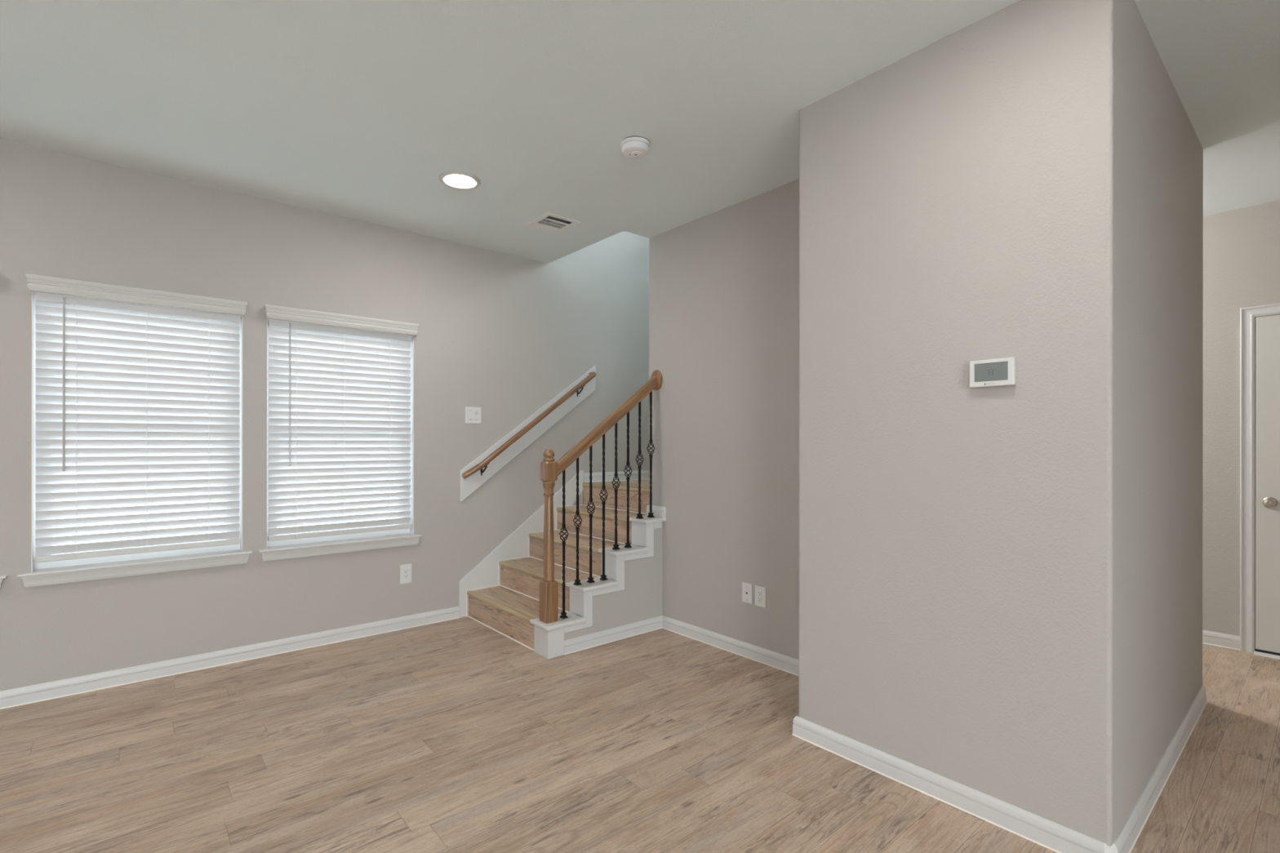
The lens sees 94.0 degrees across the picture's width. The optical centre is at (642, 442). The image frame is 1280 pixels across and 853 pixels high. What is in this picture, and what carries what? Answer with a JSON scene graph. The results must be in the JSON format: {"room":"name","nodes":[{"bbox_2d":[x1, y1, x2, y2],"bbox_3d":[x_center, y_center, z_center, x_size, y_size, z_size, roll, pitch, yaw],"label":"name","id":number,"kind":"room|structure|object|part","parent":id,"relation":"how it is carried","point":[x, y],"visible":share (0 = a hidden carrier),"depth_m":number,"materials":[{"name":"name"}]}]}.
{"room":"empty living room","nodes":[
{"label":"empty living room","id":0,"kind":"room"},
{"bbox_2d":[0,138,648,691],"bbox_3d":[-2.166,-1.292,3.836,9.193,5.420,0.160,0,0,-41],"label":"wall","id":1,"kind":"structure","parent":0,"point":[502,335],"depth_m":3.75,"materials":[{"name":"grey paint"}]},
{"bbox_2d":[0,574,7,588],"bbox_3d":[-3.514,-0.018,2.642,0.974,1.472,0.184,0,0,-41],"label":"window","id":2,"kind":"structure","parent":1,"relation":"in","point":[4,576],"depth_m":2.89,"materials":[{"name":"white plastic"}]},
{"bbox_3d":[-3.469,0.654,2.589,0.974,0.012,0.044,0,0,-41],"label":"sill","id":3,"kind":"part","parent":2,"relation":"part of","materials":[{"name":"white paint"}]},
{"bbox_2d":[17,291,252,587],"bbox_3d":[-2.746,-0.018,3.299,0.970,1.472,0.184,0,0,-41],"label":"window","id":4,"kind":"structure","parent":1,"relation":"in","point":[55,572],"depth_m":3.20,"materials":[{"name":"white plastic"}]},
{"bbox_3d":[-2.701,0.655,3.246,0.970,0.012,0.044,0,0,-41],"label":"sill","id":5,"kind":"part","parent":4,"relation":"part of","materials":[{"name":"white paint"}]},
{"bbox_2d":[25,273,247,562],"bbox_3d":[-2.717,-0.112,3.265,0.915,1.436,0.114,0,0,-41],"label":"window blind","id":6,"kind":"object","parent":4,"relation":"attached to","point":[126,393],"visible":1,"depth_m":3.25,"materials":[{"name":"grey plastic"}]},
{"bbox_3d":[-2.948,-0.074,3.110,0.002,1.319,0.039,0,0,-34],"label":"ladder cord","id":7,"kind":"part","parent":6,"relation":"part of","materials":[{"name":"white fabric"}]},
{"bbox_3d":[-2.739,0.591,3.290,0.859,0.030,0.048,0,0,-41],"label":"rail","id":8,"kind":"part","parent":6,"relation":"part of","materials":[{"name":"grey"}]},
{"bbox_3d":[-2.745,0.653,3.298,0.879,0.008,0.097,0,0,-41],"label":"sill","id":9,"kind":"part","parent":4,"relation":"part of","materials":[{"name":"white paint"}]},
{"bbox_3d":[-2.788,-0.056,3.349,0.805,1.317,0.048,0,0,-41],"label":"sash","id":10,"kind":"part","parent":4,"relation":"part of","materials":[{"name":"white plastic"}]},
{"bbox_2d":[0,606,459,709],"bbox_3d":[-3.422,1.254,2.647,5.442,0.084,0.016,0,0,-41],"label":"baseboard","id":11,"kind":"structure","parent":1,"relation":"attached to","point":[14,697],"depth_m":3.43,"materials":[{"name":"white paint"}]},
{"bbox_2d":[257,319,422,561],"bbox_3d":[-1.980,-0.017,3.954,0.975,1.472,0.184,0,0,-41],"label":"window","id":12,"kind":"structure","parent":1,"relation":"in","point":[322,545],"depth_m":3.97,"materials":[{"name":"white plastic"}]},
{"bbox_3d":[-1.980,0.653,3.953,0.884,0.008,0.097,0,0,-41],"label":"sill","id":13,"kind":"part","parent":12,"relation":"part of","materials":[{"name":"white paint"}]},
{"bbox_3d":[-1.935,0.656,3.901,0.975,0.012,0.044,0,0,-41],"label":"sill","id":14,"kind":"part","parent":12,"relation":"part of","materials":[{"name":"white paint"}]},
{"bbox_2d":[263,304,418,541],"bbox_3d":[-1.951,-0.112,3.920,0.920,1.436,0.114,0,0,-41],"label":"window blind","id":15,"kind":"object","parent":12,"relation":"attached to","point":[339,399],"visible":0.98,"depth_m":3.91,"materials":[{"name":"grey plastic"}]},
{"bbox_3d":[-2.184,-0.073,3.764,0.002,1.319,0.039,0,0,-34],"label":"ladder cord","id":16,"kind":"part","parent":15,"relation":"part of","materials":[{"name":"white fabric"}]},
{"bbox_3d":[-1.973,0.592,3.945,0.864,0.030,0.048,0,0,-41],"label":"rail","id":17,"kind":"part","parent":15,"relation":"part of","materials":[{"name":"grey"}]},
{"bbox_3d":[-1.974,-0.073,3.943,0.002,1.319,0.039,0,0,-34],"label":"ladder cord","id":18,"kind":"part","parent":15,"relation":"part of","materials":[{"name":"white fabric"}]},
{"bbox_3d":[-1.754,-0.072,4.131,0.002,1.319,0.039,0,0,-34],"label":"ladder cord","id":19,"kind":"part","parent":15,"relation":"part of","materials":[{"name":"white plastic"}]},
{"bbox_2d":[400,563,411,584],"bbox_3d":[-1.653,0.919,4.167,0.079,0.133,0.008,0,0,-41],"label":"power outlet","id":20,"kind":"object","parent":1,"relation":"attached to","point":[405,570],"visible":1,"depth_m":4.16,"materials":[{"name":"white plastic"}]},
{"bbox_2d":[403,568,408,578],"bbox_3d":[-1.651,0.919,4.164,0.033,0.068,0.002,0,0,-41],"label":"receptacle","id":21,"kind":"object","parent":20,"relation":"attached to","point":[405,571],"depth_m":4.16,"materials":[{"name":"grey plastic"}]},
{"bbox_2d":[465,406,480,423],"bbox_3d":[-1.273,-0.205,4.489,0.127,0.125,0.009,0,0,-41],"label":"light switch","id":22,"kind":"object","parent":1,"relation":"attached to","point":[473,415],"visible":1,"depth_m":4.49,"materials":[{"name":"white plastic"}]},
{"bbox_2d":[459,365,595,502],"bbox_3d":[-0.860,-0.117,4.790,1.236,1.112,0.104,0,0,-41],"label":"wall handrail","id":23,"kind":"object","parent":1,"relation":"attached to","point":[477,472],"visible":1,"depth_m":4.73,"materials":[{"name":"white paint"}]},
{"bbox_2d":[583,470,648,482],"bbox_3d":[-0.118,0.306,5.473,1.023,0.084,0.016,0,0,-41],"label":"baseboard","id":24,"kind":"structure","parent":1,"relation":"attached to","point":[609,476],"depth_m":5.34,"materials":[{"name":"white paint"}]},
{"bbox_2d":[0,0,1279,263],"bbox_3d":[0.484,-1.615,0.738,9.193,0.280,7.994,0,0,-41],"label":"ceiling","id":25,"kind":"structure","parent":0,"point":[354,109],"depth_m":2.49,"materials":[{"name":"white paint"}]},
{"bbox_2d":[439,171,480,189],"bbox_3d":[-1.026,-1.468,3.355,0.224,0.015,0.224,0,0,-41],"label":"recessed light","id":26,"kind":"object","parent":25,"relation":"in","point":[455,180],"visible":1,"depth_m":3.33,"materials":[{"name":"white paint"}]},
{"bbox_2d":[524,212,579,234],"bbox_3d":[-0.609,-1.464,4.016,0.253,0.023,0.297,0,0,-41],"label":"ceiling vent","id":27,"kind":"object","parent":25,"relation":"in","point":[547,222],"visible":1,"depth_m":4.01,"materials":[{"name":"white plastic"}]},
{"bbox_2d":[620,136,649,159],"bbox_3d":[-0.035,-1.446,2.939,0.145,0.058,0.145,0,0,-41],"label":"smoke detector","id":28,"kind":"object","parent":25,"relation":"attached to","point":[633,147],"visible":1,"depth_m":2.90,"materials":[{"name":"grey plastic"}]},
{"bbox_2d":[0,616,1279,852],"bbox_3d":[0.481,1.361,0.738,9.193,0.120,7.994,0,0,-41],"label":"floor","id":29,"kind":"structure","parent":0,"point":[455,735],"depth_m":2.41,"materials":[{"name":"wood"}]},
{"bbox_2d":[458,470,666,658],"bbox_3d":[0.198,0.350,4.242,2.140,1.900,2.298,0,0,-41],"label":"staircase","id":30,"kind":"structure","parent":29,"relation":"on","point":[501,593],"depth_m":4.18,"materials":[{"name":"wood"}]},
{"bbox_3d":[-0.268,0.925,3.934,0.921,0.750,0.164,0,0,-41],"label":"stair trim","id":31,"kind":"part","parent":30,"relation":"part of","materials":[{"name":"white paint"}]},
{"bbox_2d":[539,369,662,623],"bbox_3d":[-0.250,0.291,3.937,0.931,1.612,0.120,0,0,-41],"label":"stair railing","id":32,"kind":"object","parent":30,"relation":"on","point":[550,469],"visible":1,"depth_m":3.79,"materials":[{"name":"brown wood"}]},
{"bbox_3d":[-0.576,0.606,3.666,0.085,0.982,0.085,0,0,-41],"label":"newel post","id":33,"kind":"part","parent":32,"relation":"part of","materials":[{"name":"brown wood"}]},
{"bbox_2d":[559,527,568,541],"bbox_3d":[-0.492,0.576,3.735,0.054,0.091,0.054,0,0,-41],"label":"basket","id":34,"kind":"object","parent":32,"relation":"on","point":[563,528],"depth_m":3.73,"materials":[{"name":"black metal"}]},
{"bbox_2d":[573,514,582,528],"bbox_3d":[-0.413,0.500,3.802,0.054,0.091,0.054,0,0,-41],"label":"basket","id":35,"kind":"object","parent":32,"relation":"on","point":[578,515],"depth_m":3.80,"materials":[{"name":"black metal"}]},
{"bbox_2d":[586,501,595,514],"bbox_3d":[-0.335,0.424,3.870,0.054,0.091,0.054,0,0,-41],"label":"basket","id":36,"kind":"object","parent":32,"relation":"on","point":[591,502],"depth_m":3.86,"materials":[{"name":"black metal"}]},
{"bbox_2d":[599,488,608,502],"bbox_3d":[-0.256,0.348,3.937,0.054,0.091,0.054,0,0,-41],"label":"basket","id":37,"kind":"object","parent":32,"relation":"on","point":[603,489],"depth_m":3.93,"materials":[{"name":"black metal"}]},
{"bbox_3d":[-0.228,-0.129,3.960,0.848,0.705,0.059,0,0,-41],"label":"handrail","id":38,"kind":"part","parent":32,"relation":"part of","materials":[{"name":"brown wood"}]},
{"bbox_2d":[611,476,620,489],"bbox_3d":[-0.177,0.272,4.005,0.054,0.091,0.054,0,0,-41],"label":"basket","id":39,"kind":"object","parent":32,"relation":"on","point":[616,477],"depth_m":4.00,"materials":[{"name":"black metal"}]},
{"bbox_2d":[623,464,632,477],"bbox_3d":[-0.098,0.196,4.072,0.054,0.091,0.054,0,0,-41],"label":"basket","id":40,"kind":"object","parent":32,"relation":"on","point":[628,465],"depth_m":4.07,"materials":[{"name":"black metal"}]},
{"bbox_2d":[635,453,644,466],"bbox_3d":[-0.019,0.119,4.139,0.054,0.091,0.054,0,0,-41],"label":"basket","id":41,"kind":"object","parent":32,"relation":"on","point":[639,454],"depth_m":4.13,"materials":[{"name":"black metal"}]},
{"bbox_2d":[646,442,654,454],"bbox_3d":[0.060,0.043,4.207,0.054,0.091,0.054,0,0,-41],"label":"basket","id":42,"kind":"object","parent":32,"relation":"on","point":[650,443],"depth_m":4.20,"materials":[{"name":"black metal"}]},
{"bbox_2d":[648,178,799,659],"bbox_3d":[0.636,-0.032,3.710,0.120,2.905,1.678,0,0,-41],"label":"wall","id":43,"kind":"structure","parent":0,"point":[724,283],"depth_m":3.72,"materials":[{"name":"grey paint"}]},
{"bbox_2d":[564,615,798,675],"bbox_3d":[0.324,1.258,3.345,0.827,0.084,1.528,0,0,-41],"label":"baseboard","id":44,"kind":"structure","parent":43,"relation":"attached to","point":[777,660],"depth_m":3.79,"materials":[{"name":"white paint"}]},
{"bbox_2d":[742,582,752,604],"bbox_3d":[0.634,0.913,3.613,0.008,0.121,0.078,0,0,-41],"label":"cable plate","id":45,"kind":"object","parent":43,"relation":"attached to","point":[747,588],"visible":1,"depth_m":3.61,"materials":[{"name":"white plastic"}]},
{"bbox_2d":[755,585,765,608],"bbox_3d":[0.699,0.915,3.537,0.008,0.121,0.080,0,0,-41],"label":"power outlet","id":46,"kind":"object","parent":43,"relation":"attached to","point":[760,592],"visible":1,"depth_m":3.53,"materials":[{"name":"white plastic"}]},
{"bbox_2d":[757,590,762,603],"bbox_3d":[0.697,0.915,3.535,0.002,0.068,0.033,0,0,-41],"label":"receptacle","id":47,"kind":"object","parent":46,"relation":"attached to","point":[759,592],"depth_m":3.53,"materials":[{"name":"grey plastic"}]},
{"bbox_2d":[798,0,1203,846],"bbox_3d":[1.757,-0.031,2.827,1.852,2.905,1.120,0,0,-41],"label":"wall","id":48,"kind":"structure","parent":0,"point":[1000,588],"depth_m":2.13,"materials":[{"name":"grey paint"}]},
{"bbox_2d":[969,356,1015,387],"bbox_3d":[1.196,-0.237,2.038,0.027,0.092,0.138,0,0,-41],"label":"thermostat","id":49,"kind":"object","parent":48,"relation":"attached to","point":[997,371],"visible":1,"depth_m":2.02,"materials":[{"name":"grey plastic"}]},
{"bbox_2d":[791,684,1206,852],"bbox_3d":[1.663,1.260,2.935,1.885,0.084,1.437,0,0,-41],"label":"baseboard","id":50,"kind":"structure","parent":48,"relation":"attached to","point":[1055,837],"depth_m":2.15,"materials":[{"name":"white paint"}]},
{"bbox_2d":[1202,200,1279,636],"bbox_3d":[3.345,-0.029,4.324,0.120,2.905,6.264,0,0,-41],"label":"wall","id":51,"kind":"structure","parent":0,"point":[1242,246],"depth_m":3.79,"materials":[{"name":"grey paint"}]},
{"bbox_2d":[1202,630,1239,650],"bbox_3d":[2.503,1.260,5.202,0.016,0.084,3.838,0,0,-41],"label":"baseboard","id":52,"kind":"structure","parent":51,"relation":"attached to","point":[1219,639],"depth_m":3.80,"materials":[{"name":"white paint"}]},
{"bbox_2d":[1240,303,1279,659],"bbox_3d":[4.037,0.231,3.364,0.076,2.146,0.948,0,0,-41],"label":"door","id":53,"kind":"structure","parent":51,"relation":"in","point":[1260,326],"depth_m":3.67,"materials":[{"name":"grey paint"}]},
{"bbox_3d":[3.801,0.368,3.614,0.042,0.058,0.058,0,0,-41],"label":"knob","id":54,"kind":"part","parent":53,"relation":"part of","materials":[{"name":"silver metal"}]},
{"label":"outside","id":55,"kind":"structure","parent":0,"visible":0},
{"bbox_2d":[53,478,391,545],"bbox_3d":[-0.002,1.510,0.000,60.000,0.179,60.000,0,0,-41],"label":"ground","id":56,"kind":"structure","parent":55,"point":[209,478],"depth_m":11.13,"materials":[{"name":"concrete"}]}
]}

